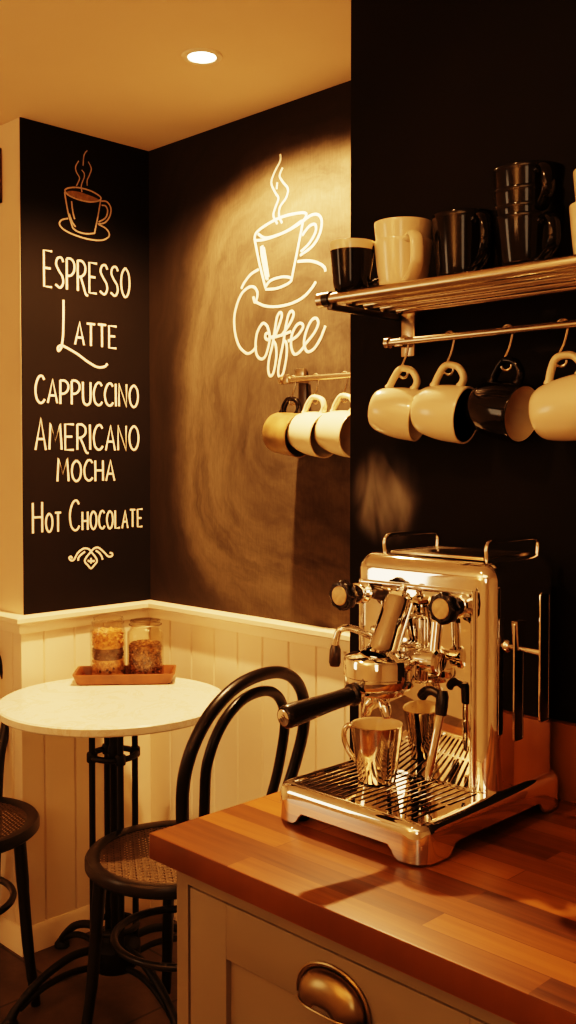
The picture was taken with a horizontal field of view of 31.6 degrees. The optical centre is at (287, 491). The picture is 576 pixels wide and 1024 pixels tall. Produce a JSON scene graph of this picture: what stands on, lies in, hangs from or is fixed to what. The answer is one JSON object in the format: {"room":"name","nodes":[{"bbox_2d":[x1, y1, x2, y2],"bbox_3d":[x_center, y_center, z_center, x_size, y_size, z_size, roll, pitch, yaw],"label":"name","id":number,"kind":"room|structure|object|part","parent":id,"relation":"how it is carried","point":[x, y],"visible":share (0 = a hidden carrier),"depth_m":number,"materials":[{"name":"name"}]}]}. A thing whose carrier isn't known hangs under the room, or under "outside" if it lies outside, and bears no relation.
{"room":"cafe","nodes":[
{"label":"cafe","id":0,"kind":"room"},
{"bbox_2d":[0,118,22,614],"bbox_3d":[-0.950,0.121,3.458,0.462,2.420,0.974,-2,3,-45],"label":"wall","id":1,"kind":"structure","parent":0,"point":[11,496],"depth_m":2.98,"materials":[{"name":"beige paint"}]},
{"bbox_2d":[0,148,1,202],"bbox_3d":[-0.987,-0.933,3.119,0.020,0.159,0.400,-2,3,-45],"label":"picture frame","id":2,"kind":"object","parent":1,"relation":"attached to","point":[0,148],"visible":1,"depth_m":2.98,"materials":[{"name":"black wood"}]},
{"bbox_2d":[0,610,21,633],"bbox_3d":[-1.114,0.372,3.271,0.044,0.050,1.018,-2,3,-45],"label":"trim","id":3,"kind":"structure","parent":1,"relation":"attached to","point":[8,620],"depth_m":2.95,"materials":[{"name":"beige paint"}]},
{"bbox_2d":[0,915,21,956],"bbox_3d":[-1.114,1.297,3.311,0.028,0.079,1.002,-2,3,-45],"label":"baseboard","id":4,"kind":"structure","parent":1,"relation":"attached to","point":[10,932],"depth_m":3.00,"materials":[{"name":"beige paint"}]},
{"bbox_2d":[0,630,22,925],"bbox_3d":[-1.117,0.862,3.303,0.006,0.950,0.990,-2,3,-45],"label":"trim","id":5,"kind":"structure","parent":1,"relation":"attached to","point":[10,643],"depth_m":2.99,"materials":[{"name":"beige paint"}]},
{"bbox_2d":[17,600,149,633],"bbox_3d":[-0.606,0.378,3.090,0.506,0.050,0.044,-2,3,-45],"label":"trim","id":6,"kind":"structure","parent":1,"relation":"attached to","point":[39,622],"depth_m":3.06,"materials":[{"name":"beige paint"}]},
{"bbox_2d":[19,117,150,614],"bbox_3d":[-0.604,-0.362,3.096,0.461,1.430,0.006,-2,3,-45],"label":"chalkboard","id":7,"kind":"object","parent":1,"relation":"attached to","point":[84,199],"visible":1,"depth_m":3.08,"materials":[{"name":"black"}]},
{"bbox_2d":[21,618,150,924],"bbox_3d":[-0.603,0.867,3.122,0.478,0.950,0.006,-2,3,-45],"label":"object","id":8,"kind":"structure","parent":1,"relation":"attached to","point":[55,769],"depth_m":3.05,"materials":[{"name":"beige paint"}]},
{"bbox_2d":[22,896,149,956],"bbox_3d":[-0.606,1.303,3.130,0.490,0.079,0.028,-2,3,-45],"label":"baseboard","id":9,"kind":"structure","parent":1,"relation":"attached to","point":[46,933],"depth_m":3.04,"materials":[{"name":"beige paint"}]},
{"bbox_2d":[0,914,176,1023],"bbox_3d":[-0.495,1.454,0.838,3.820,0.080,5.620,-2,3,-45],"label":"floor","id":10,"kind":"structure","parent":0,"point":[121,999],"depth_m":2.75,"materials":[{"name":"stone"}]},
{"bbox_2d":[0,656,40,1006],"bbox_3d":[-0.905,0.877,2.741,0.498,0.961,0.496,-1,2,-36],"label":"bentwood chair","id":11,"kind":"object","parent":10,"relation":"on","point":[17,839],"visible":0.84,"depth_m":2.69,"materials":[{"name":"wood"}]},
{"bbox_3d":[-0.888,0.886,2.718,0.381,0.002,0.381,-1,2,-39],"label":"cane seat","id":12,"kind":"part","parent":11,"relation":"part of","materials":[{"name":"brown wicker"}]},
{"bbox_3d":[-0.691,1.131,2.691,0.075,0.454,0.033,1,2,23],"label":"leg","id":13,"kind":"part","parent":11,"relation":"part of","materials":[{"name":"black wood"}]},
{"bbox_2d":[0,677,226,1023],"bbox_3d":[-0.472,0.956,2.767,0.612,0.795,0.612,0,2,-7],"label":"cafe table","id":14,"kind":"object","parent":10,"relation":"on","point":[61,708],"visible":0.81,"depth_m":2.71,"materials":[{"name":"white stone"}]},
{"bbox_3d":[-0.526,0.919,2.738,0.029,0.671,0.028,-2,3,-45],"label":"pedestal rod","id":15,"kind":"part","parent":14,"relation":"part of","materials":[{"name":"black metal"}]},
{"bbox_3d":[-0.500,0.916,2.819,0.029,0.671,0.028,-2,3,-45],"label":"pedestal rod","id":16,"kind":"part","parent":14,"relation":"part of","materials":[{"name":"black metal"}]},
{"bbox_3d":[-0.472,0.919,2.765,0.032,0.670,0.032,-2,3,-45],"label":"central post","id":17,"kind":"part","parent":14,"relation":"part of","materials":[{"name":"black metal"}]},
{"bbox_3d":[-0.445,0.920,2.712,0.029,0.671,0.028,-2,3,-45],"label":"pedestal rod","id":18,"kind":"part","parent":14,"relation":"part of","materials":[{"name":"black metal"}]},
{"bbox_2d":[72,665,175,684],"bbox_3d":[-0.474,0.535,2.972,0.292,0.033,0.132,0,2,-4],"label":"serving tray","id":19,"kind":"object","parent":14,"relation":"on","point":[82,675],"visible":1,"depth_m":2.91,"materials":[{"name":"brown wood"}]},
{"bbox_2d":[127,617,163,673],"bbox_3d":[-0.417,0.457,2.976,0.107,0.174,0.107,-2,3,-45],"label":"glass jar","id":20,"kind":"object","parent":19,"relation":"on","point":[140,617],"visible":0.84,"depth_m":2.98,"materials":[{"name":"glass"}]},
{"bbox_3d":[-0.417,0.374,2.973,0.090,0.008,0.090,-2,3,-45],"label":"glass lid","id":21,"kind":"part","parent":20,"relation":"part of","materials":[{"name":"clear glass"}]},
{"bbox_2d":[129,639,161,673],"bbox_3d":[-0.417,0.488,2.977,0.098,0.104,0.098,-2,3,-45],"label":"granola","id":22,"kind":"object","parent":20,"relation":"in","point":[145,657],"visible":0.99,"depth_m":2.94,"materials":[{"name":"brown food"}]},
{"bbox_3d":[-0.419,0.917,2.792,0.029,0.671,0.028,-2,3,-45],"label":"pedestal rod","id":23,"kind":"part","parent":14,"relation":"part of","materials":[{"name":"black metal"}]},
{"bbox_2d":[81,666,309,1023],"bbox_3d":[-0.256,0.884,2.502,0.496,0.961,0.498,1,2,34],"label":"bentwood chair","id":24,"kind":"object","parent":10,"relation":"on","point":[103,876],"visible":0.59,"depth_m":2.43,"materials":[{"name":"wood"}]},
{"bbox_3d":[-0.477,1.137,2.491,0.075,0.454,0.033,0,2,3],"label":"leg","id":25,"kind":"part","parent":24,"relation":"part of","materials":[{"name":"black wood"}]},
{"bbox_3d":[-0.280,0.892,2.518,0.381,0.002,0.381,1,2,31],"label":"cane seat","id":26,"kind":"part","parent":24,"relation":"part of","materials":[{"name":"brown wicker"}]},
{"bbox_3d":[-0.321,1.130,2.721,0.033,0.454,0.075,-1,2,-25],"label":"leg","id":27,"kind":"part","parent":24,"relation":"part of","materials":[{"name":"black wood"}]},
{"bbox_2d":[177,871,514,1023],"bbox_3d":[0.340,0.968,1.344,0.537,0.862,0.935,-2,3,-45],"label":"base cabinet","id":28,"kind":"object","parent":10,"relation":"on","point":[239,961],"visible":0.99,"depth_m":1.35,"materials":[{"name":"grey paint"}]},
{"bbox_3d":[0.048,0.618,1.263,0.026,0.055,0.126,-2,3,-45],"label":"cup pull","id":29,"kind":"part","parent":28,"relation":"part of","materials":[{"name":"gold metal"}]},
{"bbox_2d":[149,791,575,1023],"bbox_3d":[0.344,0.517,1.333,0.571,0.038,0.975,-2,3,-45],"label":"countertop","id":30,"kind":"structure","parent":28,"relation":"on","point":[490,925],"depth_m":1.28,"materials":[{"name":"brown wood"}]},
{"bbox_2d":[277,529,557,864],"bbox_3d":[0.194,0.281,1.509,0.446,0.423,0.334,-2,3,-45],"label":"espresso machine","id":31,"kind":"object","parent":30,"relation":"on","point":[455,642],"visible":0.97,"depth_m":1.49,"materials":[{"name":"silver metal"}]},
{"bbox_3d":[0.046,0.302,1.440,0.137,0.045,0.034,-1,2,-39],"label":"portafilter handle","id":32,"kind":"part","parent":31,"relation":"part of","materials":[{"name":"black plastic"}]},
{"bbox_3d":[0.092,0.159,1.577,0.039,0.048,0.048,-2,3,-45],"label":"valve knob","id":33,"kind":"part","parent":31,"relation":"part of","materials":[{"name":"black plastic"}]},
{"bbox_3d":[0.107,0.226,1.602,0.076,0.037,0.020,0,2,-12],"label":"water spout","id":34,"kind":"part","parent":31,"relation":"part of","materials":[{"name":"silver metal"}]},
{"bbox_2d":[341,717,403,785],"bbox_3d":[0.133,0.393,1.541,0.080,0.087,0.088,-1,2,-19],"label":"espresso cup","id":35,"kind":"object","parent":31,"relation":"on","point":[377,741],"visible":1,"depth_m":1.51,"materials":[{"name":"metal"}]},
{"bbox_3d":[0.095,0.383,1.561,0.029,0.060,0.008,1,2,31],"label":"handle","id":36,"kind":"part","parent":35,"relation":"part of","materials":[{"name":"metal"}]},
{"bbox_3d":[0.124,0.158,1.609,0.030,0.022,0.022,-2,3,-45],"label":"valve stem","id":37,"kind":"part","parent":31,"relation":"part of","materials":[{"name":"metal"}]},
{"bbox_3d":[0.134,0.317,1.512,0.022,0.035,0.052,-2,3,-45],"label":"double spout","id":38,"kind":"part","parent":31,"relation":"part of","materials":[{"name":"silver metal"}]},
{"bbox_2d":[294,762,485,820],"bbox_3d":[0.148,0.440,1.504,0.239,0.005,0.161,2,3,45],"label":"drip tray","id":39,"kind":"object","parent":31,"relation":"on","point":[411,797],"depth_m":1.48,"materials":[{"name":"silver metal"}]},
{"bbox_3d":[0.206,0.082,1.688,0.149,0.035,0.007,-2,3,-45],"label":"cup rail","id":40,"kind":"part","parent":31,"relation":"part of","materials":[{"name":"silver metal"}]},
{"bbox_3d":[0.196,0.291,1.562,0.006,0.284,0.206,-2,3,-45],"label":"panel","id":41,"kind":"part","parent":31,"relation":"part of","materials":[{"name":"metal"}]},
{"bbox_3d":[0.194,0.288,1.559,0.008,0.293,0.223,-2,3,-45],"label":"panel trim","id":42,"kind":"part","parent":31,"relation":"part of","materials":[{"name":"silver metal"}]},
{"bbox_3d":[0.230,0.166,1.461,0.039,0.048,0.048,-2,3,-45],"label":"valve knob","id":43,"kind":"part","parent":31,"relation":"part of","materials":[{"name":"black plastic"}]},
{"bbox_3d":[0.273,0.097,1.619,0.130,0.005,0.178,-2,3,-45],"label":"warming plate","id":44,"kind":"part","parent":31,"relation":"part of","materials":[{"name":"metal"}]},
{"bbox_3d":[0.343,0.086,1.551,0.149,0.035,0.007,-2,3,-45],"label":"cup rail","id":45,"kind":"part","parent":31,"relation":"part of","materials":[{"name":"silver metal"}]},
{"bbox_3d":[0.339,0.225,1.468,0.020,0.020,0.059,-2,3,-45],"label":"rod","id":46,"kind":"part","parent":31,"relation":"part of","materials":[{"name":"silver metal"}]},
{"bbox_2d":[550,718,575,802],"bbox_3d":[0.539,0.431,1.525,0.021,0.122,0.975,-2,3,-45],"label":"upstand","id":47,"kind":"object","parent":30,"relation":"on","point":[563,733],"visible":0.02,"depth_m":1.61,"materials":[{"name":"brown wood"}]},
{"bbox_2d":[0,0,350,150],"bbox_3d":[-0.495,-1.044,0.759,3.820,0.080,5.620,-2,3,-45],"label":"ceiling","id":48,"kind":"structure","parent":0,"point":[116,71],"depth_m":2.50,"materials":[{"name":"paint"}]},
{"bbox_2d":[181,48,222,64],"bbox_3d":[-0.209,-1.055,2.471,0.100,0.006,0.100,-2,3,-45],"label":"recessed light","id":49,"kind":"object","parent":48,"relation":"in","point":[197,56],"visible":1,"depth_m":2.46,"materials":[{"name":"beige paint"}]},
{"bbox_2d":[350,0,575,759],"bbox_3d":[1.481,0.197,1.058,0.660,2.420,3.192,-2,3,-45],"label":"wall","id":50,"kind":"structure","parent":0,"point":[446,94],"depth_m":1.75,"materials":[{"name":"black paint"}]},
{"bbox_2d":[315,254,575,357],"bbox_3d":[0.390,-0.279,1.511,0.221,0.098,0.756,-2,3,-45],"label":"shelf rack","id":51,"kind":"object","parent":50,"relation":"attached to","point":[551,276],"visible":0.93,"depth_m":1.59,"materials":[{"name":"metal"}]},
{"bbox_2d":[330,238,378,291],"bbox_3d":[0.113,-0.371,1.675,0.075,0.082,0.095,-2,2,-42],"label":"mug","id":52,"kind":"object","parent":51,"relation":"on","point":[352,259],"visible":0.8,"depth_m":1.65,"materials":[{"name":"black ceramic"}]},
{"bbox_3d":[0.150,-0.372,1.668,0.039,0.071,0.017,1,2,17],"label":"handle","id":53,"kind":"part","parent":52,"relation":"part of","materials":[{"name":"black ceramic"}]},
{"bbox_2d":[368,365,422,441],"bbox_3d":[0.192,-0.154,1.777,0.095,0.134,0.091,1,2,28],"label":"mug","id":54,"kind":"object","parent":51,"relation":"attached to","point":[389,410],"visible":0.8,"depth_m":1.75,"materials":[{"name":"beige ceramic"}]},
{"bbox_3d":[0.201,-0.197,1.771,0.064,0.047,0.020,12,7,28],"label":"handle","id":55,"kind":"part","parent":54,"relation":"part of","materials":[{"name":"beige ceramic"}]},
{"bbox_2d":[374,230,431,284],"bbox_3d":[0.191,-0.372,1.647,0.095,0.086,0.132,0,2,-10],"label":"mug","id":56,"kind":"object","parent":51,"relation":"on","point":[407,257],"visible":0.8,"depth_m":1.62,"materials":[{"name":"beige ceramic"}]},
{"bbox_2d":[374,216,431,239],"bbox_3d":[0.186,-0.400,1.682,0.095,0.080,0.131,0,2,-5],"label":"mug","id":57,"kind":"object","parent":56,"relation":"on","point":[393,226],"visible":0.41,"depth_m":1.62,"materials":[{"name":"beige ceramic"}]},
{"bbox_3d":[0.199,-0.372,1.606,0.028,0.084,0.049,0,2,-10],"label":"handle","id":58,"kind":"part","parent":56,"relation":"part of","materials":[{"name":"beige ceramic"}]},
{"bbox_2d":[411,361,475,443],"bbox_3d":[0.262,-0.149,1.709,0.098,0.139,0.096,1,2,37],"label":"mug","id":59,"kind":"object","parent":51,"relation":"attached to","point":[437,411],"visible":0.95,"depth_m":1.69,"materials":[{"name":"beige ceramic"}]},
{"bbox_3d":[0.270,-0.195,1.702,0.066,0.047,0.020,11,8,36],"label":"handle","id":60,"kind":"part","parent":59,"relation":"part of","materials":[{"name":"beige ceramic"}]},
{"bbox_3d":[0.325,-0.312,1.436,0.020,0.020,0.744,-2,3,-45],"label":"shelf rod","id":61,"kind":"part","parent":51,"relation":"part of","materials":[{"name":"metal"}]},
{"bbox_3d":[0.361,-0.313,1.464,0.016,0.016,0.732,-2,3,-45],"label":"shelf rod","id":62,"kind":"part","parent":51,"relation":"part of","materials":[{"name":"metal"}]},
{"bbox_2d":[432,208,495,275],"bbox_3d":[0.282,-0.380,1.581,0.103,0.106,0.139,0,2,-13],"label":"mug","id":63,"kind":"object","parent":51,"relation":"on","point":[463,238],"visible":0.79,"depth_m":1.55,"materials":[{"name":"black ceramic"}]},
{"bbox_3d":[0.292,-0.380,1.536,0.026,0.089,0.047,0,2,-13],"label":"handle","id":64,"kind":"part","parent":63,"relation":"part of","materials":[{"name":"black ceramic"}]},
{"bbox_3d":[0.393,-0.314,1.496,0.016,0.016,0.732,-2,3,-45],"label":"shelf rod","id":65,"kind":"part","parent":51,"relation":"part of","materials":[{"name":"metal"}]},
{"bbox_3d":[0.425,-0.315,1.527,0.016,0.016,0.732,-2,3,-45],"label":"shelf rod","id":66,"kind":"part","parent":51,"relation":"part of","materials":[{"name":"metal"}]},
{"bbox_2d":[383,319,575,348],"bbox_3d":[0.422,-0.255,1.550,0.019,0.019,0.706,-2,3,-45],"label":"hanging rail","id":67,"kind":"object","parent":51,"relation":"attached to","point":[388,343],"visible":1,"depth_m":1.65,"materials":[{"name":"metal"}]},
{"bbox_2d":[399,335,409,378],"bbox_3d":[0.202,-0.234,1.771,0.023,0.076,0.005,1,2,25],"label":"s-hook","id":68,"kind":"object","parent":67,"relation":"hanging from","point":[403,336],"visible":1,"depth_m":1.77,"materials":[{"name":"metal"}]},
{"bbox_2d":[443,330,455,375],"bbox_3d":[0.270,-0.232,1.703,0.023,0.076,0.005,1,2,25],"label":"s-hook","id":69,"kind":"object","parent":67,"relation":"hanging from","point":[449,331],"visible":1,"depth_m":1.70,"materials":[{"name":"metal"}]},
{"bbox_2d":[500,324,513,371],"bbox_3d":[0.350,-0.230,1.623,0.023,0.076,0.005,1,2,25],"label":"s-hook","id":70,"kind":"object","parent":67,"relation":"hanging from","point":[505,325],"visible":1,"depth_m":1.62,"materials":[{"name":"metal"}]},
{"bbox_2d":[556,318,568,367],"bbox_3d":[0.419,-0.228,1.554,0.023,0.076,0.005,1,2,25],"label":"s-hook","id":71,"kind":"object","parent":67,"relation":"hanging from","point":[560,319],"visible":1,"depth_m":1.55,"materials":[{"name":"metal"}]},
{"bbox_3d":[0.457,-0.316,1.559,0.016,0.016,0.732,-2,3,-45],"label":"shelf rod","id":72,"kind":"part","parent":51,"relation":"part of","materials":[{"name":"metal"}]},
{"bbox_2d":[465,356,535,443],"bbox_3d":[0.342,-0.147,1.633,0.096,0.140,0.101,-2,2,-41],"label":"mug","id":73,"kind":"object","parent":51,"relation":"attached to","point":[499,410],"visible":0.96,"depth_m":1.62,"materials":[{"name":"black ceramic"}]},
{"bbox_3d":[0.349,-0.193,1.623,0.020,0.047,0.066,-2,12,-41],"label":"handle","id":74,"kind":"part","parent":73,"relation":"part of","materials":[{"name":"black ceramic"}]},
{"bbox_2d":[492,211,564,265],"bbox_3d":[0.355,-0.365,1.509,0.106,0.082,0.127,1,2,19],"label":"mug","id":75,"kind":"object","parent":51,"relation":"on","point":[524,236],"visible":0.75,"depth_m":1.47,"materials":[{"name":"black ceramic"}]},
{"bbox_2d":[492,200,564,218],"bbox_3d":[0.365,-0.381,1.526,0.106,0.082,0.127,1,2,38],"label":"mug","id":76,"kind":"object","parent":75,"relation":"on","point":[519,206],"visible":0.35,"depth_m":1.48,"materials":[{"name":"black ceramic"}]},
{"bbox_2d":[492,183,564,207],"bbox_3d":[0.350,-0.406,1.523,0.127,0.082,0.106,1,2,32],"label":"mug","id":77,"kind":"object","parent":76,"relation":"on","point":[524,191],"visible":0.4,"depth_m":1.48,"materials":[{"name":"black ceramic"}]},
{"bbox_2d":[493,160,565,210],"bbox_3d":[0.365,-0.437,1.508,0.106,0.082,0.127,-2,2,-40],"label":"mug","id":78,"kind":"object","parent":77,"relation":"on","point":[550,174],"visible":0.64,"depth_m":1.47,"materials":[{"name":"black ceramic"}]},
{"bbox_3d":[0.366,-0.437,1.455,0.026,0.073,0.047,0,2,-7],"label":"handle","id":79,"kind":"part","parent":78,"relation":"part of","materials":[{"name":"black ceramic"}]},
{"bbox_3d":[0.374,-0.365,1.458,0.026,0.073,0.047,0,2,-14],"label":"handle","id":80,"kind":"part","parent":75,"relation":"part of","materials":[{"name":"black ceramic"}]},
{"bbox_2d":[529,351,575,440],"bbox_3d":[0.426,-0.146,1.548,0.103,0.137,0.101,2,2,40],"label":"mug","id":81,"kind":"object","parent":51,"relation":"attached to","point":[552,406],"visible":1,"depth_m":1.52,"materials":[{"name":"beige ceramic"}]},
{"bbox_3d":[0.420,-0.191,1.552,0.069,0.047,0.020,-9,-5,41],"label":"handle","id":82,"kind":"part","parent":81,"relation":"part of","materials":[{"name":"beige ceramic"}]},
{"bbox_2d":[569,202,575,254],"bbox_3d":[0.457,-0.362,1.431,0.130,0.080,0.093,-1,2,-25],"label":"mug","id":83,"kind":"object","parent":51,"relation":"on","point":[572,208],"visible":0.96,"depth_m":1.42,"materials":[{"name":"beige ceramic"}]},
{"bbox_2d":[573,169,575,201],"bbox_3d":[0.447,-0.407,1.431,0.083,0.086,0.105,1,2,35],"label":"mug","id":84,"kind":"object","parent":83,"relation":"on","point":[574,171],"visible":0.96,"depth_m":1.42,"materials":[{"name":"beige ceramic"}]},
{"bbox_3d":[-0.280,0.130,3.199,0.120,2.420,2.528,-2,3,-45],"label":"wall","id":85,"kind":"structure","parent":0,"visible":0},
{"bbox_2d":[150,899,176,920],"bbox_3d":[0.019,1.312,2.832,0.028,0.079,1.334,-2,3,-45],"label":"baseboard","id":86,"kind":"structure","parent":85,"relation":"attached to","point":[153,903],"depth_m":3.25,"materials":[{"name":"beige paint"}]},
{"bbox_2d":[148,600,349,651],"bbox_3d":[0.013,0.387,2.797,0.044,0.050,1.334,-2,3,-45],"label":"trim","id":87,"kind":"structure","parent":85,"relation":"attached to","point":[317,636],"depth_m":2.90,"materials":[{"name":"beige paint"}]},
{"bbox_2d":[150,618,349,882],"bbox_3d":[0.020,0.877,2.819,0.006,0.950,1.334,-2,3,-45],"label":"wainscoting","id":88,"kind":"structure","parent":85,"relation":"attached to","point":[242,768],"depth_m":2.97,"materials":[{"name":"beige paint"}]},
{"bbox_2d":[149,80,350,628],"bbox_3d":[0.028,-0.353,2.786,0.006,1.430,1.330,-2,3,-45],"label":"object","id":89,"kind":"structure","parent":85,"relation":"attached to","point":[245,214],"depth_m":2.93,"materials":[{"name":"black paint"}]},
{"bbox_2d":[278,368,349,411],"bbox_3d":[0.215,-0.261,2.535,0.092,0.133,0.612,-2,3,-45],"label":"rail","id":90,"kind":"object","parent":89,"relation":"attached to","point":[302,378],"visible":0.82,"depth_m":2.69,"materials":[{"name":"metal"}]},
{"bbox_2d":[289,375,296,405],"bbox_3d":[0.013,-0.268,2.688,0.024,0.080,0.005,1,2,25],"label":"s-hook","id":91,"kind":"object","parent":90,"relation":"hanging from","point":[292,375],"visible":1,"depth_m":2.69,"materials":[{"name":"metal"}]},
{"bbox_2d":[262,396,305,457],"bbox_3d":[0.002,-0.172,2.698,0.116,0.162,0.108,-2,2,-41],"label":"mug","id":92,"kind":"object","parent":91,"relation":"hanging from","point":[274,437],"visible":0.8,"depth_m":2.67,"materials":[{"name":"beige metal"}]},
{"bbox_3d":[0.007,-0.229,2.690,0.022,0.049,0.077,-2,8,-42],"label":"handle","id":93,"kind":"part","parent":92,"relation":"part of","materials":[{"name":"black ceramic"}]},
{"bbox_3d":[0.013,-0.311,2.733,0.084,0.046,0.046,-2,3,-45],"label":"rail arm","id":94,"kind":"part","parent":90,"relation":"part of","materials":[{"name":"metal"}]},
{"bbox_3d":[0.041,-0.266,2.769,0.008,0.127,0.032,-2,3,-45],"label":"wall plate","id":95,"kind":"part","parent":90,"relation":"part of","materials":[{"name":"metal"}]},
{"bbox_2d":[312,373,319,403],"bbox_3d":[0.072,-0.267,2.629,0.024,0.080,0.005,1,2,25],"label":"s-hook","id":96,"kind":"object","parent":90,"relation":"hanging from","point":[315,373],"visible":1,"depth_m":2.63,"materials":[{"name":"metal"}]},
{"bbox_2d":[286,395,332,457],"bbox_3d":[0.063,-0.169,2.638,0.116,0.165,0.120,-2,2,-41],"label":"mug","id":97,"kind":"object","parent":96,"relation":"hanging from","point":[300,430],"visible":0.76,"depth_m":2.60,"materials":[{"name":"beige ceramic"}]},
{"bbox_3d":[0.069,-0.225,2.627,0.022,0.053,0.083,-2,10,-42],"label":"handle","id":98,"kind":"part","parent":97,"relation":"part of","materials":[{"name":"beige ceramic"}]},
{"bbox_2d":[340,371,348,402],"bbox_3d":[0.143,-0.264,2.558,0.024,0.080,0.005,1,2,25],"label":"s-hook","id":99,"kind":"object","parent":90,"relation":"hanging from","point":[343,371],"visible":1,"depth_m":2.56,"materials":[{"name":"metal"}]},
{"bbox_2d":[314,393,349,457],"bbox_3d":[0.134,-0.167,2.567,0.116,0.165,0.120,-2,2,-41],"label":"mug","id":100,"kind":"object","parent":99,"relation":"hanging from","point":[332,429],"visible":0.65,"depth_m":2.54,"materials":[{"name":"beige ceramic"}]},
{"bbox_3d":[0.140,-0.222,2.557,0.022,0.053,0.083,-2,10,-42],"label":"handle","id":101,"kind":"part","parent":100,"relation":"part of","materials":[{"name":"beige ceramic"}]},
{"bbox_3d":[-0.524,0.455,2.966,0.104,0.180,0.104,-2,3,-45],"label":"glass jar","id":102,"kind":"object","parent":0,"visible":0},
{"bbox_2d":[92,627,123,674],"bbox_3d":[-0.524,0.469,2.967,0.094,0.142,0.094,-2,3,-45],"label":"granola","id":103,"kind":"object","parent":102,"relation":"in","point":[107,651],"visible":0.99,"depth_m":2.93,"materials":[{"name":"beige food"}]}
]}

